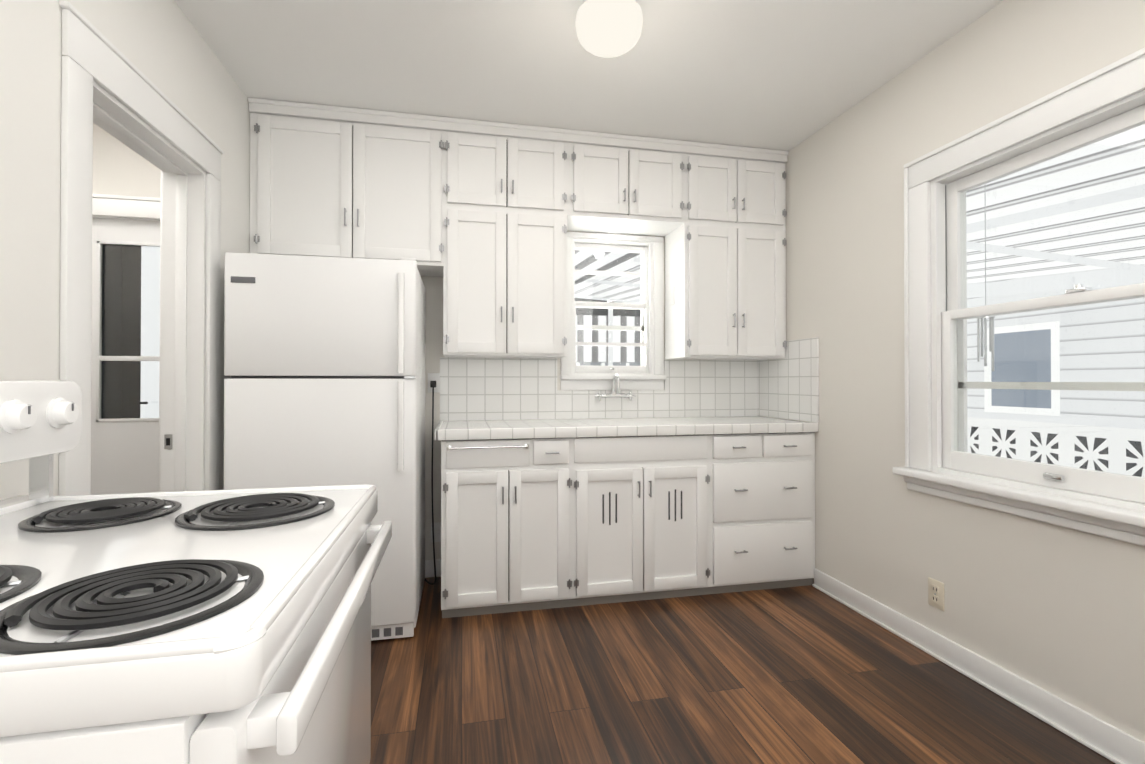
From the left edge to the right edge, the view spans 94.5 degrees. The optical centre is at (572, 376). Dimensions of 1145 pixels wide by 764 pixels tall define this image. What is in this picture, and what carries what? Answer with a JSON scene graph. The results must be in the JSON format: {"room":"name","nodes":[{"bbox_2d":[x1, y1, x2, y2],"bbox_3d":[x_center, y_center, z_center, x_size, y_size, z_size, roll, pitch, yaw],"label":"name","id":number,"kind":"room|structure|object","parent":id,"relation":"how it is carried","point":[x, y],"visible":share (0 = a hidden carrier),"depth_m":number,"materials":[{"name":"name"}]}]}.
{"room":"kitchen","nodes":[
{"label":"kitchen","id":0,"kind":"room"},
{"bbox_2d":[0,0,249,499],"bbox_3d":[-1.355,-0.118,0.996,0.150,2.580,4.020,0,0,-12],"label":"wall","id":1,"kind":"structure","parent":0,"point":[164,48],"depth_m":1.38,"materials":[{"name":"white paint"}]},
{"bbox_2d":[59,0,223,495],"bbox_3d":[-1.533,0.090,1.841,0.198,2.175,0.940,0,0,-12],"label":"trim","id":2,"kind":"structure","parent":1,"relation":"attached to","point":[109,87],"depth_m":2.03,"materials":[{"name":"white paint"}]},
{"bbox_2d":[92,123,735,559],"bbox_3d":[-0.942,-0.102,3.211,4.770,2.580,0.154,0,0,-12],"label":"wall","id":3,"kind":"structure","parent":0,"point":[434,324],"depth_m":3.15,"materials":[{"name":"white paint"}]},
{"bbox_2d":[91,218,159,494],"bbox_3d":[-2.274,0.161,2.862,0.792,2.024,0.130,0,0,-12],"label":"hall door","id":4,"kind":"structure","parent":3,"relation":"in","point":[124,455],"depth_m":2.85,"materials":[{"name":"white paint"}]},
{"bbox_2d":[92,194,159,220],"bbox_3d":[-2.285,0.112,2.914,1.000,2.148,0.180,0,0,-12],"label":"door frame","id":5,"kind":"structure","parent":3,"relation":"attached to","point":[106,206],"depth_m":2.82,"materials":[{"name":"white paint"}]},
{"bbox_2d":[248,98,447,276],"bbox_3d":[-1.191,-0.996,2.908,0.949,0.793,0.333,0,0,-12],"label":"upper cabinet","id":6,"kind":"object","parent":3,"relation":"attached to","point":[326,180],"depth_m":2.75,"materials":[{"name":"white paint"}]},
{"bbox_2d":[425,559,440,577],"bbox_3d":[-1.231,1.137,3.059,0.945,0.100,0.014,0,0,-12],"label":"baseboard","id":7,"kind":"structure","parent":3,"relation":"attached to","point":[429,564],"depth_m":3.14,"materials":[{"name":"white paint"}]},
{"bbox_2d":[428,373,439,391],"bbox_3d":[-0.826,0.035,3.155,0.070,0.115,0.007,0,0,-12],"label":"outlet","id":8,"kind":"object","parent":3,"relation":"attached to","point":[431,376],"depth_m":3.15,"materials":[{"name":"white plastic"}]},
{"bbox_2d":[425,381,435,584],"bbox_3d":[-0.941,0.601,3.049,0.308,1.159,0.147,0,0,-12],"label":"cord","id":9,"kind":"object","parent":8,"relation":"attached to","point":[432,384],"visible":0.79,"depth_m":3.12,"materials":[{"name":"black rubber"}]},
{"bbox_2d":[431,522,440,541],"bbox_3d":[-0.806,0.925,3.152,0.070,0.115,0.010,0,0,-12],"label":"outlet","id":10,"kind":"object","parent":3,"relation":"attached to","point":[437,525],"depth_m":3.15,"materials":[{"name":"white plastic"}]},
{"bbox_2d":[440,206,571,357],"bbox_3d":[-0.394,-0.518,3.072,0.680,0.800,0.333,0,0,-12],"label":"upper cabinet","id":11,"kind":"object","parent":3,"relation":"attached to","point":[481,218],"depth_m":2.91,"materials":[{"name":"white paint"}]},
{"bbox_2d":[448,117,571,213],"bbox_3d":[-0.390,-1.154,3.077,0.688,0.473,0.333,0,0,-12],"label":"upper cabinet","id":12,"kind":"object","parent":3,"relation":"attached to","point":[521,169],"depth_m":2.92,"materials":[{"name":"white paint"}]},
{"bbox_2d":[560,231,665,389],"bbox_3d":[0.247,-0.413,3.439,0.692,0.995,0.200,0,0,-12],"label":"window","id":13,"kind":"structure","parent":3,"relation":"in","point":[648,374],"depth_m":3.43,"materials":[{"name":"white paint"}]},
{"bbox_2d":[440,337,818,421],"bbox_3d":[0.298,0.019,3.074,2.098,0.484,0.628,0,0,-12],"label":"tile backsplash","id":14,"kind":"structure","parent":3,"relation":"attached to","point":[787,387],"depth_m":3.30,"materials":[{"name":"white tile"}]},
{"bbox_2d":[595,374,635,400],"bbox_3d":[0.270,0.066,3.314,0.264,0.169,0.154,0,0,-12],"label":"faucet","id":15,"kind":"object","parent":14,"relation":"attached to","point":[612,394],"visible":1,"depth_m":3.34,"materials":[{"name":"silver metal"}]},
{"bbox_2d":[572,130,687,237],"bbox_3d":[0.290,-1.153,3.220,0.702,0.473,0.333,0,0,-12],"label":"upper cabinet","id":16,"kind":"object","parent":3,"relation":"attached to","point":[622,184],"depth_m":3.07,"materials":[{"name":"white paint"}]},
{"bbox_2d":[665,222,786,359],"bbox_3d":[0.965,-0.516,3.357,0.672,0.800,0.333,0,0,-12],"label":"upper cabinet","id":17,"kind":"object","parent":3,"relation":"attached to","point":[725,286],"depth_m":3.20,"materials":[{"name":"white paint"}]},
{"bbox_2d":[688,141,788,229],"bbox_3d":[0.964,-1.152,3.361,0.675,0.473,0.333,0,0,-12],"label":"upper cabinet","id":18,"kind":"object","parent":3,"relation":"attached to","point":[728,185],"depth_m":3.20,"materials":[{"name":"white paint"}]},
{"bbox_2d":[174,0,1002,150],"bbox_3d":[-0.529,-1.446,1.255,4.770,0.080,4.170,0,0,-12],"label":"ceiling","id":19,"kind":"structure","parent":0,"point":[785,75],"depth_m":2.33,"materials":[{"name":"white paint"}]},
{"bbox_2d":[575,0,642,57],"bbox_3d":[0.137,-1.311,1.976,0.252,0.180,0.252,0,0,-12],"label":"ceiling light","id":20,"kind":"object","parent":19,"relation":"attached to","point":[608,28],"visible":1,"depth_m":1.91,"materials":[{"name":"white glass"}]},
{"bbox_2d":[369,577,1114,763],"bbox_3d":[-0.529,1.204,1.236,4.770,0.060,4.170,0,0,-12],"label":"floor","id":21,"kind":"structure","parent":0,"point":[809,674],"depth_m":1.98,"materials":[{"name":"brown wood"}]},
{"bbox_2d":[0,381,391,763],"bbox_3d":[-0.709,0.588,0.799,0.744,1.165,0.794,0,0,-12],"label":"stove","id":22,"kind":"object","parent":21,"relation":"on","point":[231,626],"visible":1,"depth_m":0.63,"materials":[{"name":"white metal"}]},
{"bbox_2d":[224,252,425,640],"bbox_3d":[-1.152,0.325,2.621,0.778,1.717,0.747,0,0,-12],"label":"fridge","id":23,"kind":"object","parent":21,"relation":"on","point":[324,365],"visible":0.81,"depth_m":2.31,"materials":[{"name":"white metal"}]},
{"bbox_2d":[439,432,522,617],"bbox_3d":[-0.509,0.743,2.901,0.389,0.884,0.603,0,0,-12],"label":"base cabinet","id":24,"kind":"object","parent":21,"relation":"on","point":[482,476],"depth_m":2.62,"materials":[{"name":"white paint"}]},
{"bbox_2d":[523,432,574,610],"bbox_3d":[-0.220,0.743,2.961,0.317,0.884,0.603,0,0,-12],"label":"base cabinet","id":25,"kind":"object","parent":21,"relation":"on","point":[538,514],"depth_m":2.68,"materials":[{"name":"white paint"}]},
{"bbox_2d":[575,432,714,605],"bbox_3d":[0.275,0.744,3.065,0.841,0.884,0.603,0,0,-12],"label":"base cabinet","id":26,"kind":"object","parent":21,"relation":"on","point":[645,501],"depth_m":2.78,"materials":[{"name":"white paint"}]},
{"bbox_2d":[435,416,817,439],"bbox_3d":[0.300,0.282,3.070,2.089,0.040,0.611,0,0,-12],"label":"countertop","id":27,"kind":"structure","parent":26,"relation":"on","point":[672,424],"depth_m":2.89,"materials":[{"name":"white tile"}]},
{"bbox_2d":[715,428,817,593],"bbox_3d":[1.004,0.745,3.219,0.649,0.884,0.603,0,0,-12],"label":"base cabinet","id":28,"kind":"object","parent":21,"relation":"on","point":[765,477],"depth_m":2.93,"materials":[{"name":"white paint"}]},
{"bbox_2d":[762,0,1144,742],"bbox_3d":[1.747,-0.114,1.647,0.150,2.580,4.020,0,0,-12],"label":"wall","id":29,"kind":"structure","parent":0,"point":[1056,610],"depth_m":2.28,"materials":[{"name":"white paint"}]},
{"bbox_2d":[928,577,943,610],"bbox_3d":[1.538,0.919,2.242,0.010,0.116,0.074,0,0,-12],"label":"electrical outlet","id":30,"kind":"object","parent":29,"relation":"attached to","point":[935,593],"visible":1,"depth_m":2.24,"materials":[{"name":"beige plastic"}]},
{"bbox_2d":[812,568,1144,763],"bbox_3d":[1.706,1.125,1.403,0.026,0.100,3.275,0,0,-12],"label":"baseboard","id":31,"kind":"structure","parent":29,"relation":"attached to","point":[1115,745],"depth_m":1.96,"materials":[{"name":"white paint"}]},
{"bbox_2d":[893,48,1144,545],"bbox_3d":[1.684,-0.230,1.765,0.225,1.455,1.325,0,0,-12],"label":"window","id":32,"kind":"structure","parent":29,"relation":"in","point":[1108,101],"depth_m":1.99,"materials":[{"name":"white paint"}]},
{"label":"outside","id":33,"kind":"structure","parent":0,"visible":0},
{"bbox_2d":[101,244,159,418],"bbox_3d":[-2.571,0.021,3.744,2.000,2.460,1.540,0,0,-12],"label":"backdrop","id":34,"kind":"structure","parent":33,"point":[128,299],"depth_m":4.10,"materials":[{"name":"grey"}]},
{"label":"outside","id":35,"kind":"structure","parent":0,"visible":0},
{"bbox_2d":[575,264,1144,429],"bbox_3d":[0.061,-0.334,4.350,13.000,3.340,17.500,0,0,-12],"label":"neighbouring house","id":36,"kind":"structure","parent":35,"point":[1130,327],"depth_m":6.01,"materials":[{"name":"white wood"}]},
{"bbox_2d":[575,124,1144,365],"bbox_3d":[1.866,-0.435,5.241,7.000,3.383,14.500,0,0,-12],"label":"patio cover","id":37,"kind":"object","parent":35,"point":[1076,201],"depth_m":4.21,"materials":[{"name":"metal"}]},
{"bbox_2d":[976,184,994,370],"bbox_3d":[2.475,-0.612,3.173,0.090,1.159,0.090,0,0,-12],"label":"wind chime","id":38,"kind":"object","parent":37,"relation":"hanging from","point":[991,334],"depth_m":3.17,"materials":[{"name":"silver metal"}]},
{"bbox_2d":[967,417,1144,476],"bbox_3d":[3.633,0.795,3.508,0.170,0.910,6.600,0,0,-12],"label":"block wall","id":39,"kind":"structure","parent":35,"point":[1116,439],"depth_m":3.79,"materials":[{"name":"white concrete"}]}
]}

